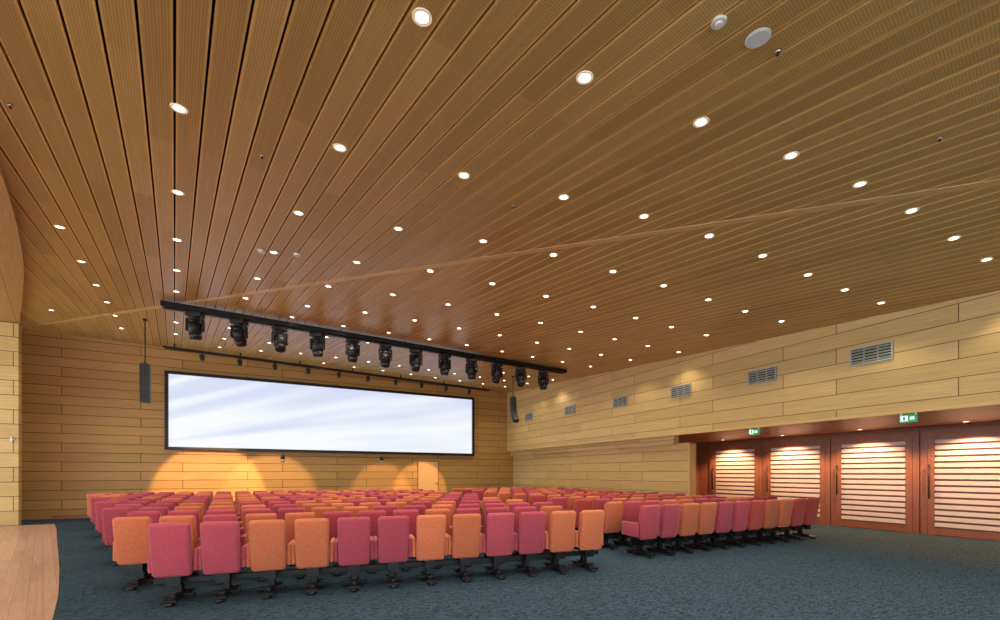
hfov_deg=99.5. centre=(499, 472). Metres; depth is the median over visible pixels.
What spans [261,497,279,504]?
chair
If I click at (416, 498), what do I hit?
chair
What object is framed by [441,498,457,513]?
chair
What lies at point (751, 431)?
exit sign
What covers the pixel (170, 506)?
chair
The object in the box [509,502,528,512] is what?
chair
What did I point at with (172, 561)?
chair
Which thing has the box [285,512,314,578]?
chair
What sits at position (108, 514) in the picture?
chair
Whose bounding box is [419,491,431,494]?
chair
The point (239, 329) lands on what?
stage light
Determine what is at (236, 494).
chair
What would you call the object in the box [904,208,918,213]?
recessed light
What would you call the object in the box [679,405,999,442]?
ceiling
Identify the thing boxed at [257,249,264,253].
smoke detector
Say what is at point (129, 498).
chair
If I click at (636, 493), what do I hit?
chair
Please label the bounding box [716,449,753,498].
louvres
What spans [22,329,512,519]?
wall
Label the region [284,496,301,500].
chair
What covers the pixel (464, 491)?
chair
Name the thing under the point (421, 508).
chair
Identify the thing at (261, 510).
chair
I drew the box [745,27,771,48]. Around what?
ceiling speaker
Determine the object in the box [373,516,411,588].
chair
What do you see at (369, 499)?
chair
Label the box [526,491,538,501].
chair
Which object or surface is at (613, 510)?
chair
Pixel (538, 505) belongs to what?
chair
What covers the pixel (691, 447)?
trim
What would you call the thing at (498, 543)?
chair
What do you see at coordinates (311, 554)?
chair
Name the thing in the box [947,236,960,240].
recessed light
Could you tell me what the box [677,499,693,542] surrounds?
chair
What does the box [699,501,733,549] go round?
chair
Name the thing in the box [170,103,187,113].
recessed light
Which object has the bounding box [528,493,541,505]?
chair
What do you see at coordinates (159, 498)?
chair
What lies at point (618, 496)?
chair
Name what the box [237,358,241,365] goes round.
light
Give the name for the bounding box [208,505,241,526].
chair
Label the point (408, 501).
chair
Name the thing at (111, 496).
chair
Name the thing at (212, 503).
chair
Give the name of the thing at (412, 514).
chair
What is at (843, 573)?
floor
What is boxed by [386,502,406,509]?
chair
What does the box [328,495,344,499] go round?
chair
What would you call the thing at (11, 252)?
wall
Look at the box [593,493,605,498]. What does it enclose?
chair
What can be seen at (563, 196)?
recessed light
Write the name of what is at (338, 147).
recessed light
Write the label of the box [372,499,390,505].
chair
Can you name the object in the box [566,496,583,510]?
chair
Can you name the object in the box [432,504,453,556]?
chair
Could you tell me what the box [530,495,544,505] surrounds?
chair
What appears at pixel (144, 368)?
speaker
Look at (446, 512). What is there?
chair
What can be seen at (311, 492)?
chair
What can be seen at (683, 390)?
air vent
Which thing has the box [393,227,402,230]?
recessed light
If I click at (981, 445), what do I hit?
louvres
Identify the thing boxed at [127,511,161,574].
chair
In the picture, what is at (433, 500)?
chair
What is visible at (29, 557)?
wood floor strip
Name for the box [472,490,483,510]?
chair
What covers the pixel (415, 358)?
stage light
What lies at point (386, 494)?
chair
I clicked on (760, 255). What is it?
recessed light
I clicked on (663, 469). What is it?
wall
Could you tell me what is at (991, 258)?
recessed light
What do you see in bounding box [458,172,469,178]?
recessed light
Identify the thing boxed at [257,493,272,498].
chair
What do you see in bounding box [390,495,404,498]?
chair
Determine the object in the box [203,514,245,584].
chair
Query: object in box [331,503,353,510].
chair
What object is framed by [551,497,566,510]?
chair
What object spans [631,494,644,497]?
chair
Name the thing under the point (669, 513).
chair
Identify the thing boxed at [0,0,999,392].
ceiling
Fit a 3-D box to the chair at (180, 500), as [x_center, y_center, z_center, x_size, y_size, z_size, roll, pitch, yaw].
[-7.161,0.997,9.389,0.474,0.907,0.610,0,0,-18]
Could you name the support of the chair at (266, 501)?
on the floor
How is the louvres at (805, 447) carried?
attached to the wall at (679, 442)
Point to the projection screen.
(209, 412)
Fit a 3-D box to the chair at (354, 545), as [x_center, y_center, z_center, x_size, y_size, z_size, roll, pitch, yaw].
[-1.871,0.997,5.437,0.474,0.907,0.610,0,0,-18]
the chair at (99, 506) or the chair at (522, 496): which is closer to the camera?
the chair at (99, 506)
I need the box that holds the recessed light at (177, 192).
[171,190,184,195]
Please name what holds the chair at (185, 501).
on the floor
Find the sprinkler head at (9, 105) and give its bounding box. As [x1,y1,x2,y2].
[7,102,13,108]
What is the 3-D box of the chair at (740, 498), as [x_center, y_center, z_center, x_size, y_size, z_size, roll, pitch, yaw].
[5.509,0.997,9.919,0.474,0.907,0.610,0,0,-26]
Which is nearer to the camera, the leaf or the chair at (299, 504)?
the chair at (299, 504)
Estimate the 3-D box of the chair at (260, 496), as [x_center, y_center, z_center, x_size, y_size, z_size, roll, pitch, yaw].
[-5.863,0.997,10.760,0.474,0.907,0.610,0,0,-18]
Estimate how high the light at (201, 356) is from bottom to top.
0.244 m
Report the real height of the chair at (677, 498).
0.907 m
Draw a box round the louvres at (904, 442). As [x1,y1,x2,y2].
[841,441,905,523]
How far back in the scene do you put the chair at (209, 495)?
10.84 m
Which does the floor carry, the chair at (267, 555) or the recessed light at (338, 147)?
the chair at (267, 555)
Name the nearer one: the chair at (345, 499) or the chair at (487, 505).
the chair at (487, 505)
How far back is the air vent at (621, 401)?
13.66 m
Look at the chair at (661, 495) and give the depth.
11.04 m
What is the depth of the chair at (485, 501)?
8.53 m
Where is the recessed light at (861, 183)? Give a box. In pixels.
[852,181,867,187]
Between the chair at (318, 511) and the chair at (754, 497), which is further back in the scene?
the chair at (754, 497)
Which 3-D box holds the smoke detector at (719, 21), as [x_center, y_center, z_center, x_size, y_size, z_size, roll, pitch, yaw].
[1.312,-2.695,2.534,0.084,0.035,0.085,0,0,-15]
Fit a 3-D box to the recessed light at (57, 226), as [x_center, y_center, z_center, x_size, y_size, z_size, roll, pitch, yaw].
[-5.849,-3.266,5.619,0.119,0.020,0.118,0,0,-17]
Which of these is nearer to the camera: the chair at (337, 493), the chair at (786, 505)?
the chair at (786, 505)
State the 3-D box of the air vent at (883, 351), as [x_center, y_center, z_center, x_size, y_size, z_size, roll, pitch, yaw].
[6.892,-2.210,7.859,0.040,0.325,0.645,0,0,-27]
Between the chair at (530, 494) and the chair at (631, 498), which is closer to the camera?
the chair at (631, 498)
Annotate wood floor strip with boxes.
[0,524,58,619]
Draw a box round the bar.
[163,344,489,390]
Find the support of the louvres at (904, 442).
attached to the wall at (679, 442)
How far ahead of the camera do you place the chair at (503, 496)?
12.00 m
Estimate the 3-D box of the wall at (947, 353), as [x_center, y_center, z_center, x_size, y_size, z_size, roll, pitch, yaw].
[5.506,-2.775,10.813,0.200,3.350,22.200,0,0,-27]
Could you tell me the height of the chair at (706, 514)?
0.907 m
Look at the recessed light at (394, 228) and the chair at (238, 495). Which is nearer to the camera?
the recessed light at (394, 228)
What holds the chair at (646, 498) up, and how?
on the floor
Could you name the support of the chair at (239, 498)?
on the floor
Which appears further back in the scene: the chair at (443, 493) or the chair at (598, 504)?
the chair at (443, 493)
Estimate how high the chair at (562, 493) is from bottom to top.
0.907 m
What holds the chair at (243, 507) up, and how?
on the floor
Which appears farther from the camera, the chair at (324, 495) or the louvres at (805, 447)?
the louvres at (805, 447)
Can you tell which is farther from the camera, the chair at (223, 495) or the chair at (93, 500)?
the chair at (223, 495)
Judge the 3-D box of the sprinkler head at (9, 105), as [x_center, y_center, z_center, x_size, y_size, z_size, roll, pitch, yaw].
[-3.887,-2.912,3.356,0.036,0.035,0.038,0,0,-4]
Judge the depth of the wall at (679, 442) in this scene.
15.51 m
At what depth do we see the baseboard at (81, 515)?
13.43 m
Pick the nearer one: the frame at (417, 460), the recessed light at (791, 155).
the recessed light at (791, 155)
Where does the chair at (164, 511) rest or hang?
on the floor
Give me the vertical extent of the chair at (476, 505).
0.907 m
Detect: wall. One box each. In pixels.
[0,166,23,322]
[0,322,21,525]
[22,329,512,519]
[507,290,999,449]
[513,444,687,495]
[679,442,697,494]
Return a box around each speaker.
[139,319,150,402]
[510,376,518,422]
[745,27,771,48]
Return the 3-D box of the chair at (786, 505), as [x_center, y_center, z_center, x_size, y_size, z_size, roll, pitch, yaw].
[5.920,0.997,9.118,0.474,0.907,0.610,0,0,-26]
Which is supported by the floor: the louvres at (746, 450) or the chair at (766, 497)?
the chair at (766, 497)
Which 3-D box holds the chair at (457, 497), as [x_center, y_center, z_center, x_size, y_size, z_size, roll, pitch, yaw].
[-1.240,0.997,10.377,0.474,0.907,0.610,0,0,-18]
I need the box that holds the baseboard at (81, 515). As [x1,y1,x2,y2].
[53,514,90,518]
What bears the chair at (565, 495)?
on the floor
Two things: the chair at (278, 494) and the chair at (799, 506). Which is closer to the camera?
the chair at (799, 506)
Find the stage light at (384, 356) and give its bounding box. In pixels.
[379,343,391,367]
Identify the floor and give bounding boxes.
[16,518,999,619]
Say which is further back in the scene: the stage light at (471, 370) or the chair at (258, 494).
the stage light at (471, 370)
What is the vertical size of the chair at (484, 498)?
0.907 m
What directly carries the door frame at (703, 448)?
in the wall at (679, 442)
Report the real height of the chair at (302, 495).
0.907 m
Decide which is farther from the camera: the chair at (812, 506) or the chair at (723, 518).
the chair at (812, 506)
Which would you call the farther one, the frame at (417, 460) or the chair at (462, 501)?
the frame at (417, 460)
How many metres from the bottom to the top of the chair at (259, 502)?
0.907 m
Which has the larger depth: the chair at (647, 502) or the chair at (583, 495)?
the chair at (583, 495)
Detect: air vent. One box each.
[525,412,532,420]
[564,404,574,414]
[613,395,627,407]
[671,383,690,398]
[748,366,776,384]
[850,341,893,366]
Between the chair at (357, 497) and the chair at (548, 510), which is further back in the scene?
the chair at (357, 497)
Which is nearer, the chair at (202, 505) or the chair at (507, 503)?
the chair at (202, 505)
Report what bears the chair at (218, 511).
on the floor
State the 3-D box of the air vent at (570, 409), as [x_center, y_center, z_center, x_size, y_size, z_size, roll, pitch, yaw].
[2.659,-2.400,16.095,0.040,0.325,0.645,0,0,-27]
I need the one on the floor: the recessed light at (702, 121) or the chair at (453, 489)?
the chair at (453, 489)
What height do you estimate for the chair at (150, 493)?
0.907 m
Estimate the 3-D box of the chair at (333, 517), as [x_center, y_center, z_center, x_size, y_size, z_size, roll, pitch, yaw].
[-2.379,0.997,6.218,0.474,0.907,0.610,0,0,-18]
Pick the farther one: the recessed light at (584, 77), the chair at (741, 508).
the chair at (741, 508)
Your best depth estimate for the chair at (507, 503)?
8.67 m
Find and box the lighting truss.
[160,300,566,374]
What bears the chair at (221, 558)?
on the floor
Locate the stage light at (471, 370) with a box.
[466,358,477,378]
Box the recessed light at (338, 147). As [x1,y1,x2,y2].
[333,143,346,151]
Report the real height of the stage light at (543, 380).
0.607 m
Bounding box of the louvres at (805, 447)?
[771,446,819,516]
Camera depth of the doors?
10.67 m
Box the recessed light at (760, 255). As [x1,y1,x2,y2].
[758,254,767,257]
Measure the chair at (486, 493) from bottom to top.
0.907 m
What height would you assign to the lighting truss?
0.473 m
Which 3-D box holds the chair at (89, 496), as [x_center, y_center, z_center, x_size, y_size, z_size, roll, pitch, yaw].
[-10.486,0.997,11.143,0.474,0.907,0.610,0,0,-18]
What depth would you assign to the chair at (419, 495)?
10.75 m
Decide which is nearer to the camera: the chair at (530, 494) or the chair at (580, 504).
the chair at (580, 504)
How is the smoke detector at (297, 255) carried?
attached to the ceiling at (93, 145)
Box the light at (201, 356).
[199,353,204,360]
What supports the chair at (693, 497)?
on the floor
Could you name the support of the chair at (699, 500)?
on the floor
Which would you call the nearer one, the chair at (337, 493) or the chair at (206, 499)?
the chair at (206, 499)
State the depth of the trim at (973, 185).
5.51 m
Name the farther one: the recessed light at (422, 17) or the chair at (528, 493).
the chair at (528, 493)
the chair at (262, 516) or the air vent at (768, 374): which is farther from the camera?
the air vent at (768, 374)
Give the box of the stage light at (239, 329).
[229,318,248,346]
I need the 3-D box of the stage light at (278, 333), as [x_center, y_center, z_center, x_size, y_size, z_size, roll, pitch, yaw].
[-5.352,-3.245,10.285,0.352,0.617,0.333,0,0,-38]
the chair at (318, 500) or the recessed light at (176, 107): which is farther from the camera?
the chair at (318, 500)
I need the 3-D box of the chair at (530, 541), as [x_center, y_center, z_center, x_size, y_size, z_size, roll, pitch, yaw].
[0.386,0.997,6.175,0.474,0.907,0.610,0,0,-18]
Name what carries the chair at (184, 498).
on the floor
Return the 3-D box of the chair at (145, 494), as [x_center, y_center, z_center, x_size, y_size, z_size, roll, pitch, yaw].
[-9.583,0.997,11.438,0.474,0.907,0.610,0,0,-18]
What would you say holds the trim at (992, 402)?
attached to the wall at (947, 353)
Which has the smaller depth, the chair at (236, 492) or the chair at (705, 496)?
the chair at (705, 496)
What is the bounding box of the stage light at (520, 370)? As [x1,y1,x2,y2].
[515,366,525,386]
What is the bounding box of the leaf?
[418,461,437,490]
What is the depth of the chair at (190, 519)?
5.39 m
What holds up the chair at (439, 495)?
on the floor
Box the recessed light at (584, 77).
[576,71,592,84]
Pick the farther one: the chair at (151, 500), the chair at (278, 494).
the chair at (278, 494)
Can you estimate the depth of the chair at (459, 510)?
6.53 m
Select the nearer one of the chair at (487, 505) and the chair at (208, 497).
the chair at (487, 505)
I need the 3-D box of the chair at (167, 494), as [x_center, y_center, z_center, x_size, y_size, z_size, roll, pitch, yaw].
[-9.131,0.997,11.586,0.474,0.907,0.610,0,0,-18]
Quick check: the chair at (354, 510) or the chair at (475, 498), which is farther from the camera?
the chair at (475, 498)
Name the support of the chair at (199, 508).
on the floor
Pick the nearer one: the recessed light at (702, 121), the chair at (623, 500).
the recessed light at (702, 121)
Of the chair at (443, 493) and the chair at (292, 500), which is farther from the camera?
the chair at (443, 493)
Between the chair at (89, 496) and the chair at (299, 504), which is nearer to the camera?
the chair at (299, 504)
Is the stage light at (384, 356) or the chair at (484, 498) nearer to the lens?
the chair at (484, 498)
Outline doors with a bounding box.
[710,425,999,540]
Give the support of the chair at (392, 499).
on the floor
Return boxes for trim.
[34,179,999,325]
[507,401,999,450]
[688,443,695,496]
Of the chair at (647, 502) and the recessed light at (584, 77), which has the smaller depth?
the recessed light at (584, 77)
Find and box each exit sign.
[749,428,759,434]
[899,413,917,422]
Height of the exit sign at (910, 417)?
0.180 m
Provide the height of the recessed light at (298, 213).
0.020 m
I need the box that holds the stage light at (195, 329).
[185,310,204,339]
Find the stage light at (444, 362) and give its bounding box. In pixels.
[438,353,450,375]
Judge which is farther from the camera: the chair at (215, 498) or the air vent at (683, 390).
the air vent at (683, 390)
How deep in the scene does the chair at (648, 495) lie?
10.83 m
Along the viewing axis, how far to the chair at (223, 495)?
10.22 m
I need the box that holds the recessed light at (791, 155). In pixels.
[783,151,798,159]
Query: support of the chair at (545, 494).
on the floor
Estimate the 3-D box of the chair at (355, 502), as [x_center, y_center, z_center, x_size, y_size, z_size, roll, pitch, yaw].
[-2.990,0.997,8.859,0.474,0.907,0.610,0,0,-18]
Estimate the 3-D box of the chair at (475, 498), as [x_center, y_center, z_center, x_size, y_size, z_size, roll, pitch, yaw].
[-0.733,0.997,9.597,0.474,0.907,0.610,0,0,-18]
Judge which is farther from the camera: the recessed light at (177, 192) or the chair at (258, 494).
the chair at (258, 494)
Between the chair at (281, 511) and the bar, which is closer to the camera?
the chair at (281, 511)
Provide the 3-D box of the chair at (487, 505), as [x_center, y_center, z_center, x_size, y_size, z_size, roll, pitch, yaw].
[-0.173,0.997,7.886,0.474,0.907,0.610,0,0,-18]
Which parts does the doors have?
frame, frame, handle, frame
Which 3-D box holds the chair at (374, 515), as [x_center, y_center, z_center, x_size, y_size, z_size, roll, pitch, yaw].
[-1.928,0.997,6.365,0.474,0.907,0.610,0,0,-18]
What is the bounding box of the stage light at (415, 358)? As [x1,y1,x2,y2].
[409,349,422,371]
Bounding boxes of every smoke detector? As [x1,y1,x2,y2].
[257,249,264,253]
[293,253,300,257]
[711,14,726,29]
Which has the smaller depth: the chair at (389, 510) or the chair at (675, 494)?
the chair at (389, 510)
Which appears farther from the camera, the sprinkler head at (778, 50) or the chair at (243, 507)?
the chair at (243, 507)
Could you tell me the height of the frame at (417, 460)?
2.000 m
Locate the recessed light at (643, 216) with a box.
[639,214,648,218]
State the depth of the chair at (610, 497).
10.22 m
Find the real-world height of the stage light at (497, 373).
0.617 m
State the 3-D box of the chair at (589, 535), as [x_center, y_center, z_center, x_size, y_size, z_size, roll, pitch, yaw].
[1.289,0.997,6.470,0.474,0.907,0.610,0,0,-18]
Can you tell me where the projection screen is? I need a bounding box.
[164,370,473,455]
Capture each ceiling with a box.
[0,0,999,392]
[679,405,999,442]
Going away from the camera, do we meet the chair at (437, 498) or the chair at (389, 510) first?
the chair at (389, 510)
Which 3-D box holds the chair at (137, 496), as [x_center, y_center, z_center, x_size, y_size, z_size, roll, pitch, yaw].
[-9.075,0.997,10.657,0.474,0.907,0.610,0,0,-18]
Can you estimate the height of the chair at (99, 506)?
0.907 m
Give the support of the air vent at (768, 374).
in the wall at (947, 353)
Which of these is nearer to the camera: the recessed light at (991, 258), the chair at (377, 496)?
the recessed light at (991, 258)
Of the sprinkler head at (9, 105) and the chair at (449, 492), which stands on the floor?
the chair at (449, 492)
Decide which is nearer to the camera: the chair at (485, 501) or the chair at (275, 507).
the chair at (275, 507)
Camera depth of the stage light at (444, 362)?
12.13 m
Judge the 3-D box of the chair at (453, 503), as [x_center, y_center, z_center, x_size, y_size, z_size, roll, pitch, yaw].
[-1.133,0.997,8.519,0.474,0.907,0.610,0,0,-18]
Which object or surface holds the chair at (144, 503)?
on the floor
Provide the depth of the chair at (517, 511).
6.81 m
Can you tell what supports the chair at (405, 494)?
on the floor
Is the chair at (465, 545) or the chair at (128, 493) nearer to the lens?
the chair at (465, 545)
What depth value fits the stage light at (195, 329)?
9.44 m
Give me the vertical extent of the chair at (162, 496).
0.907 m
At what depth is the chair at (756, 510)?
8.47 m
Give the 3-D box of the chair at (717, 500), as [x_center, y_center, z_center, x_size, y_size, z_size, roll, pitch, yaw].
[4.647,0.997,9.503,0.474,0.907,0.610,0,0,-26]
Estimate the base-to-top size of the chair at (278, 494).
0.907 m
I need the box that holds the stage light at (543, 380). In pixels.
[538,370,548,389]
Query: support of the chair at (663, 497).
on the floor
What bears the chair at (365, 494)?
on the floor
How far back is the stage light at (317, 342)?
10.59 m
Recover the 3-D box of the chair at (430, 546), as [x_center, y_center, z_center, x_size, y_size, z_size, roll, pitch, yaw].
[-0.969,0.997,5.732,0.474,0.907,0.610,0,0,-18]
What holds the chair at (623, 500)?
on the floor
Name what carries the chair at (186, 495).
on the floor
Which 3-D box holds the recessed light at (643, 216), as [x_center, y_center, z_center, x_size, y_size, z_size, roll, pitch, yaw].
[1.695,-3.021,4.981,0.119,0.020,0.118,0,0,-2]
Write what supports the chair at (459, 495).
on the floor
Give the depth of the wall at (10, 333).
11.63 m
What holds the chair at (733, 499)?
on the floor
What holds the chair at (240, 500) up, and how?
on the floor
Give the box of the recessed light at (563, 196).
[558,194,568,199]
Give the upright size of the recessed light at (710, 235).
0.013 m
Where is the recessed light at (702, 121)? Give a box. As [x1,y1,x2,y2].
[693,117,708,127]
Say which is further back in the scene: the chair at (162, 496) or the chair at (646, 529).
the chair at (162, 496)
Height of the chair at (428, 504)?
0.907 m
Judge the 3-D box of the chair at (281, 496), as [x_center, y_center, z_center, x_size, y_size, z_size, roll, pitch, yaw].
[-5.411,0.997,10.908,0.474,0.907,0.610,0,0,-18]
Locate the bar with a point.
(165, 347)
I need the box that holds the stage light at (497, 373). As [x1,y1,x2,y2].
[491,362,502,383]
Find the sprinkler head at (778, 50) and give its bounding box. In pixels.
[774,48,780,56]
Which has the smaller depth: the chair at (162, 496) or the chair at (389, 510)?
the chair at (389, 510)
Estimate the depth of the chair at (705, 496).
10.43 m
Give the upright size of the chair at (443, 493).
0.907 m
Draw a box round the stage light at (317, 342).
[309,332,325,357]
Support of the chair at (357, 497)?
on the floor
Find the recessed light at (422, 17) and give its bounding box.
[412,8,431,26]
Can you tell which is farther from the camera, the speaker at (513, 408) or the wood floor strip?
the speaker at (513, 408)
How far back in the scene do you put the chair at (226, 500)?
8.63 m
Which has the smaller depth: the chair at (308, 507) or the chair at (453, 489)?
the chair at (308, 507)
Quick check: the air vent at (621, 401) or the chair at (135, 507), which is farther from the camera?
the air vent at (621, 401)
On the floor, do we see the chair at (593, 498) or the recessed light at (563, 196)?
the chair at (593, 498)
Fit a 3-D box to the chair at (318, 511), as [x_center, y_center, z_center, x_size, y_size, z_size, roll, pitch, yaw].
[-2.882,0.997,7.000,0.474,0.907,0.610,0,0,-18]
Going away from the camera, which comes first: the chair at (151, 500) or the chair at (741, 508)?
the chair at (741, 508)
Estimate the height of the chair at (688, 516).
0.907 m
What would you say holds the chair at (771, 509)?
on the floor
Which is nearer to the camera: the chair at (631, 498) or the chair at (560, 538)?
the chair at (560, 538)
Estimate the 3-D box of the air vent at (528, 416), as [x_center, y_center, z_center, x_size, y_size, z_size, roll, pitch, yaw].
[1.288,-2.500,18.764,0.040,0.325,0.645,0,0,-27]
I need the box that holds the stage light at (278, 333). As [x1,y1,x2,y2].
[271,325,287,352]
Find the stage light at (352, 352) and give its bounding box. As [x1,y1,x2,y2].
[345,337,359,362]
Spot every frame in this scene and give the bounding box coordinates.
[417,460,438,490]
[698,421,999,540]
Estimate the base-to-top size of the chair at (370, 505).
0.907 m
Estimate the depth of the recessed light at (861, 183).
4.22 m
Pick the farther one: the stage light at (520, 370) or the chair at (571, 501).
the stage light at (520, 370)
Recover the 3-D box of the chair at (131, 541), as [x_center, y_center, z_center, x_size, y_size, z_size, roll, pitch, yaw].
[-4.637,0.997,5.480,0.474,0.907,0.610,0,0,-18]
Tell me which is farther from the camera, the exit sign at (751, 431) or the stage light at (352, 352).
the stage light at (352, 352)
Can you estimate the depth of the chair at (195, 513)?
6.17 m
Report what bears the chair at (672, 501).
on the floor
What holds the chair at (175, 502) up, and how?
on the floor
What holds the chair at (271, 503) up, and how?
on the floor
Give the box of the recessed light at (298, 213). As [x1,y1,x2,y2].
[293,211,303,215]
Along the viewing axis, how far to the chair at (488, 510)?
6.68 m
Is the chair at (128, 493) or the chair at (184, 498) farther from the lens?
the chair at (128, 493)
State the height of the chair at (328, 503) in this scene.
0.907 m
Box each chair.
[87,494,104,529]
[90,497,111,537]
[95,501,120,548]
[101,495,120,498]
[102,507,132,565]
[107,499,129,503]
[112,516,154,590]
[115,504,142,510]
[116,497,137,500]
[118,492,134,494]
[125,495,144,498]
[126,501,150,506]
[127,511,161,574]
[132,493,149,496]
[135,498,156,503]
[138,492,154,494]
[139,507,168,515]
[142,496,162,500]
[148,495,166,497]
[148,503,174,510]
[148,522,203,607]
[154,493,170,496]
[155,500,179,506]
[159,515,200,587]
[162,498,183,504]
[167,496,186,500]
[168,510,199,544]
[171,494,189,499]
[174,506,202,523]
[180,503,205,516]
[184,500,206,511]
[188,498,208,509]
[191,496,209,505]
[193,494,211,503]
[199,521,249,602]
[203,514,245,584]
[206,509,243,535]
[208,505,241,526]
[210,502,239,521]
[212,499,238,514]
[213,497,236,512]
[214,495,236,509]
[235,492,250,504]
[235,494,252,506]
[236,495,253,509]
[237,497,256,512]
[237,499,258,516]
[239,501,262,521]
[240,505,265,527]
[242,508,270,534]
[243,513,276,581]
[246,519,294,598]
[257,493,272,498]
[259,495,275,501]
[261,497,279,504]
[264,499,284,507]
[268,501,289,512]
[272,504,296,519]
[276,493,291,496]
[278,508,304,565]
[280,494,296,498]
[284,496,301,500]
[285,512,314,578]
[289,498,308,503]
[291,518,334,595]
[295,500,316,507]
[301,494,316,497]
[302,503,325,511]
[307,496,323,500]
[309,491,322,493]
[311,507,336,517]
[314,498,331,502]
[321,494,336,497]
[322,500,341,506]
[323,511,350,576]
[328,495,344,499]
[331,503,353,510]
[333,492,347,495]
[334,517,373,591]
[337,497,354,502]
[343,506,367,516]
[347,500,366,505]
[350,495,365,499]
[358,510,385,573]
[359,502,380,510]
[360,493,374,496]
[360,497,376,501]
[370,495,385,498]
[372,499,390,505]
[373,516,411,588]
[374,505,397,515]
[379,493,392,496]
[382,497,398,501]
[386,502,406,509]
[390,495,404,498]
[393,509,418,571]
[395,499,413,504]
[397,493,410,495]
[403,496,419,500]
[403,505,425,558]
[409,494,423,498]
[409,515,447,585]
[412,501,431,508]
[418,498,435,504]
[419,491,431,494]
[424,496,439,502]
[425,509,451,568]
[428,494,442,500]
[432,492,444,497]
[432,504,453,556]
[436,501,455,515]
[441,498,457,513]
[444,496,458,507]
[445,513,481,582]
[446,494,460,503]
[449,492,461,500]
[450,508,480,566]
[452,488,461,492]
[459,503,479,508]
[460,500,478,503]
[462,489,472,497]
[462,497,478,500]
[463,495,478,497]
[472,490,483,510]
[479,491,495,509]
[479,512,514,579]
[480,497,498,519]
[480,500,501,524]
[481,503,504,531]
[481,507,508,564]
[497,492,509,503]
[505,499,523,507]
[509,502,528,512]
[510,511,545,576]
[511,506,535,560]
[512,493,525,501]
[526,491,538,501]
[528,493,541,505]
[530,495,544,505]
[533,502,552,511]
[540,506,562,560]
[540,511,575,574]
[544,493,556,501]
[546,494,560,501]
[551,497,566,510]
[558,492,570,496]
[563,494,576,509]
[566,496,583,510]
[569,510,604,571]
[574,499,591,530]
[578,494,591,498]
[585,496,599,509]
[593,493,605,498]
[593,498,609,509]
[601,495,615,501]
[603,501,622,549]
[611,498,627,539]
[612,501,641,547]
[616,495,630,498]
[618,497,643,532]
[621,505,660,557]
[630,500,659,545]
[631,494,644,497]
[634,492,645,496]
[644,497,659,501]
[645,494,658,497]
[646,504,680,555]
[659,494,672,497]
[659,496,674,500]
[660,499,676,543]
[664,503,698,553]
[673,493,685,496]
[675,496,688,500]
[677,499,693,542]
[682,502,716,551]
[689,495,702,499]
[693,498,708,540]
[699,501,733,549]
[703,495,715,498]
[709,498,723,538]
[716,501,749,547]
[724,497,737,537]
[733,500,765,545]
[738,497,751,534]
[748,499,779,543]
[752,496,764,533]
[763,499,793,541]
[765,496,776,533]
[777,498,806,540]
[790,498,819,538]
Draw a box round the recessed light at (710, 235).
[704,233,714,238]
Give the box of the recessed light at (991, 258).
[980,257,992,261]
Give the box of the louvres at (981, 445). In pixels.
[934,437,999,531]
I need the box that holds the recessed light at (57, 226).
[53,225,65,228]
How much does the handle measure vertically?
0.800 m
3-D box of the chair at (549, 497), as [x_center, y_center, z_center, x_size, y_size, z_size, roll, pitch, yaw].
[1.260,0.997,10.866,0.474,0.907,0.610,0,0,-26]
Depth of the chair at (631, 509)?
8.22 m
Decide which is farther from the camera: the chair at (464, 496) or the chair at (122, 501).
the chair at (464, 496)
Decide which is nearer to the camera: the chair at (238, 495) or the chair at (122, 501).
the chair at (122, 501)

